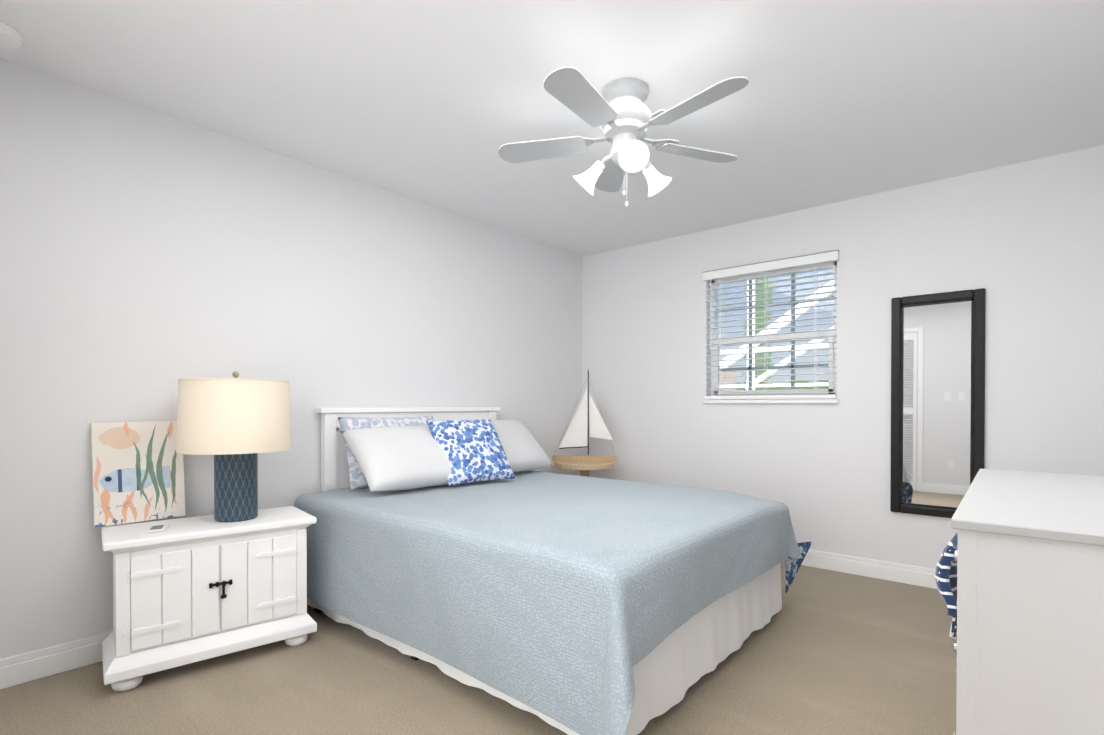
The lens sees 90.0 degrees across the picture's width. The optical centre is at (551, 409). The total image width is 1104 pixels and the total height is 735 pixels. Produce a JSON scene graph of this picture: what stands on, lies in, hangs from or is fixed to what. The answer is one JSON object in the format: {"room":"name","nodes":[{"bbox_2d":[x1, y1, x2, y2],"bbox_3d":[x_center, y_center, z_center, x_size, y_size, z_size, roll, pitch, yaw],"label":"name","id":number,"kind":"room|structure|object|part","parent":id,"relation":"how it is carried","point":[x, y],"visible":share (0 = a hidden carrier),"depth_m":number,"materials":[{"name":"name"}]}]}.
{"room":"bedroom","nodes":[
{"label":"bedroom","id":0,"kind":"room"},
{"bbox_2d":[0,59,581,658],"bbox_3d":[-1.183,-0.148,3.366,0.120,2.440,4.630,0,1,40],"label":"wall","id":1,"kind":"structure","parent":0,"point":[148,257],"depth_m":2.65,"materials":[{"name":"paint"}]},
{"bbox_2d":[0,631,111,689],"bbox_3d":[-1.131,1.015,3.332,0.016,0.115,4.390,0,1,40],"label":"baseboard","id":2,"kind":"structure","parent":1,"relation":"attached to","point":[37,664],"depth_m":2.25,"materials":[{"name":"white"}]},
{"bbox_2d":[0,562,956,734],"bbox_3d":[0.187,1.132,2.225,3.700,0.100,4.630,0,1,40],"label":"floor","id":3,"kind":"structure","parent":0,"point":[825,652],"depth_m":2.14,"materials":[{"name":"carpet"}]},
{"bbox_2d":[101,506,316,691],"bbox_3d":[-1.496,0.788,2.442,0.764,0.585,0.384,0,1,-40],"label":"nightstand","id":4,"kind":"object","parent":3,"relation":"on","point":[188,590],"visible":0.98,"depth_m":2.28,"materials":[{"name":"white wood"}]},
{"bbox_2d":[90,421,185,527],"bbox_3d":[-1.826,0.273,2.447,0.021,0.440,0.330,-7,-4,40],"label":"canvas art","id":5,"kind":"object","parent":4,"relation":"on","point":[137,471],"visible":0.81,"depth_m":2.43,"materials":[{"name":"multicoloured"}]},
{"bbox_2d":[144,524,168,532],"bbox_3d":[-1.635,0.491,2.285,0.070,0.008,0.120,0,1,-28],"label":"card","id":6,"kind":"object","parent":4,"relation":"on","point":[156,528],"visible":0.98,"depth_m":2.26,"materials":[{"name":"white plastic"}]},
{"bbox_2d":[176,371,290,521],"bbox_3d":[-1.427,0.161,2.495,0.449,0.666,0.450,0,1,40],"label":"lamp","id":7,"kind":"object","parent":4,"relation":"on","point":[235,426],"visible":1,"depth_m":2.34,"materials":[{"name":"fabric"}]},
{"bbox_3d":[-1.427,0.026,2.493,0.450,0.316,0.450,0,1,-40],"label":"lamp shade","id":8,"kind":"part","parent":7,"relation":"part of","materials":[{"name":"beige fabric"}]},
{"bbox_2d":[294,407,812,734],"bbox_3d":[-0.067,0.534,2.886,2.198,1.085,1.866,0,1,40],"label":"bed","id":9,"kind":"object","parent":3,"relation":"on","point":[466,546],"visible":1,"depth_m":2.22,"materials":[{"name":"blue fabric"}]},
{"bbox_3d":[-0.085,0.784,2.918,1.978,0.585,1.511,0,1,40],"label":"frame","id":10,"kind":"part","parent":9,"relation":"part of","materials":[{"name":"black fabric"}]},
{"bbox_2d":[338,416,432,489],"bbox_3d":[-0.932,0.238,3.283,0.194,0.395,0.645,0,1,40],"label":"pillow","id":11,"kind":"object","parent":9,"relation":"on","point":[353,430],"depth_m":3.09,"materials":[{"name":"white fabric"}]},
{"bbox_2d":[340,426,450,491],"bbox_3d":[-0.778,0.265,3.173,0.416,0.337,0.768,0,1,40],"label":"pillow","id":12,"kind":"object","parent":9,"relation":"on","point":[380,458],"depth_m":3.03,"materials":[{"name":"white fabric"}]},
{"bbox_3d":[-0.854,0.528,3.605,0.068,1.085,1.386,0,1,40],"label":"headboard","id":13,"kind":"part","parent":9,"relation":"part of","materials":[{"name":"white wood"}]},
{"bbox_2d":[426,419,515,485],"bbox_3d":[-0.487,0.244,3.339,0.327,0.364,0.502,0,1,40],"label":"pillow","id":14,"kind":"object","parent":9,"relation":"on","point":[468,452],"depth_m":3.26,"materials":[{"name":"blue fabric"}]},
{"bbox_2d":[491,420,552,472],"bbox_3d":[-0.345,0.250,3.769,0.377,0.353,0.756,0,1,40],"label":"pillow","id":15,"kind":"object","parent":9,"relation":"on","point":[524,454],"depth_m":3.77,"materials":[{"name":"white fabric"}]},
{"bbox_2d":[554,462,614,476],"bbox_3d":[0.265,0.743,4.489,0.490,0.640,0.490,0,1,40],"label":"side table","id":16,"kind":"object","parent":3,"relation":"on","point":[584,468],"visible":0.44,"depth_m":4.30,"materials":[{"name":"brown wood"}]},
{"bbox_2d":[553,369,616,461],"bbox_3d":[0.265,0.045,4.483,0.408,0.754,0.322,0,1,40],"label":"sailboat","id":17,"kind":"object","parent":16,"relation":"on","point":[586,412],"visible":1,"depth_m":4.48,"materials":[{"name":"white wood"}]},
{"bbox_2d":[935,469,1103,734],"bbox_3d":[1.464,0.663,1.552,0.605,0.850,1.254,0,1,40],"label":"dresser","id":18,"kind":"object","parent":3,"relation":"on","point":[1019,574],"visible":1,"depth_m":1.16,"materials":[{"name":"white wood"}]},
{"bbox_2d":[935,533,957,639],"bbox_3d":[1.161,0.518,1.615,0.058,0.286,0.226,0,1,40],"label":"throw","id":19,"kind":"object","parent":18,"relation":"on","point":[946,568],"depth_m":1.54,"materials":[{"name":"fabric"}]},
{"bbox_2d":[0,0,1103,256],"bbox_3d":[0.187,-1.408,2.203,3.700,0.100,4.630,0,1,40],"label":"ceiling","id":20,"kind":"structure","parent":0,"point":[436,102],"depth_m":2.31,"materials":[{"name":"white paint"}]},
{"bbox_2d":[0,22,23,48],"bbox_3d":[-1.983,-1.337,1.970,0.144,0.037,0.144,0,1,40],"label":"smoke detector","id":21,"kind":"object","parent":20,"relation":"attached to","point":[11,37],"visible":1,"depth_m":1.97,"materials":[{"name":"white plastic"}]},
{"bbox_2d":[498,66,748,206],"bbox_3d":[0.308,-1.109,2.320,1.083,0.499,1.074,0,1,40],"label":"ceiling fan","id":22,"kind":"object","parent":20,"relation":"hanging from","point":[618,111],"visible":1,"depth_m":2.28,"materials":[{"name":"metal"},{"name":"wood"},{"name":"glass"}]},
{"bbox_3d":[0.312,-1.195,2.354,0.220,0.328,0.220,0,1,40],"label":"motor","id":23,"kind":"part","parent":22,"relation":"part of","materials":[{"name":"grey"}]},
{"bbox_2d":[582,145,1103,568],"bbox_3d":[1.645,-0.153,3.947,3.460,2.440,0.140,0,1,40],"label":"wall","id":24,"kind":"structure","parent":0,"point":[1022,243],"depth_m":3.54,"materials":[{"name":"paint"}]},
{"bbox_2d":[703,399,838,402],"bbox_3d":[1.549,-0.059,3.966,0.940,0.028,0.105,0,1,40],"label":"window sill","id":25,"kind":"structure","parent":24,"relation":"attached to","point":[780,401],"depth_m":3.88,"materials":[{"name":"white wood"}]},
{"bbox_2d":[711,261,836,399],"bbox_3d":[1.595,-0.538,4.017,0.910,0.930,0.062,0,1,40],"label":"window","id":26,"kind":"structure","parent":24,"relation":"in","point":[830,388],"depth_m":3.98,"materials":[{"name":"white"}]},
{"bbox_2d":[702,250,839,399],"bbox_3d":[1.523,-0.561,3.931,0.944,0.973,0.066,0,1,40],"label":"window blinds","id":27,"kind":"object","parent":26,"relation":"attached to","point":[794,262],"visible":0.96,"depth_m":3.90,"materials":[{"name":"white plastic"}]},
{"bbox_2d":[801,549,937,588],"bbox_3d":[1.595,1.010,3.897,3.460,0.115,0.016,0,1,40],"label":"baseboard","id":28,"kind":"structure","parent":24,"relation":"attached to","point":[901,573],"depth_m":3.52,"materials":[{"name":"white"}]},
{"bbox_2d":[890,288,985,517],"bbox_3d":[2.290,-0.027,3.294,0.460,1.330,0.028,0,1,40],"label":"mirror","id":29,"kind":"object","parent":24,"relation":"attached to","point":[937,398],"visible":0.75,"depth_m":3.29,"materials":[{"name":"clear glass"}]},
{"label":"outside","id":30,"kind":"structure","parent":0,"visible":0},
{"bbox_2d":[718,268,833,390],"bbox_3d":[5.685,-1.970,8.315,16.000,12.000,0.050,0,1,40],"label":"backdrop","id":31,"kind":"structure","parent":30,"point":[797,359],"depth_m":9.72,"materials":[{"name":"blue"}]},
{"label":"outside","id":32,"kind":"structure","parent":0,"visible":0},
{"bbox_2d":[720,280,833,389],"bbox_3d":[2.975,-0.693,5.104,8.000,3.500,0.430,0,1,40],"label":"beams","id":33,"kind":"structure","parent":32,"point":[777,348],"depth_m":5.64,"materials":[{"name":"white wood"}]}
]}

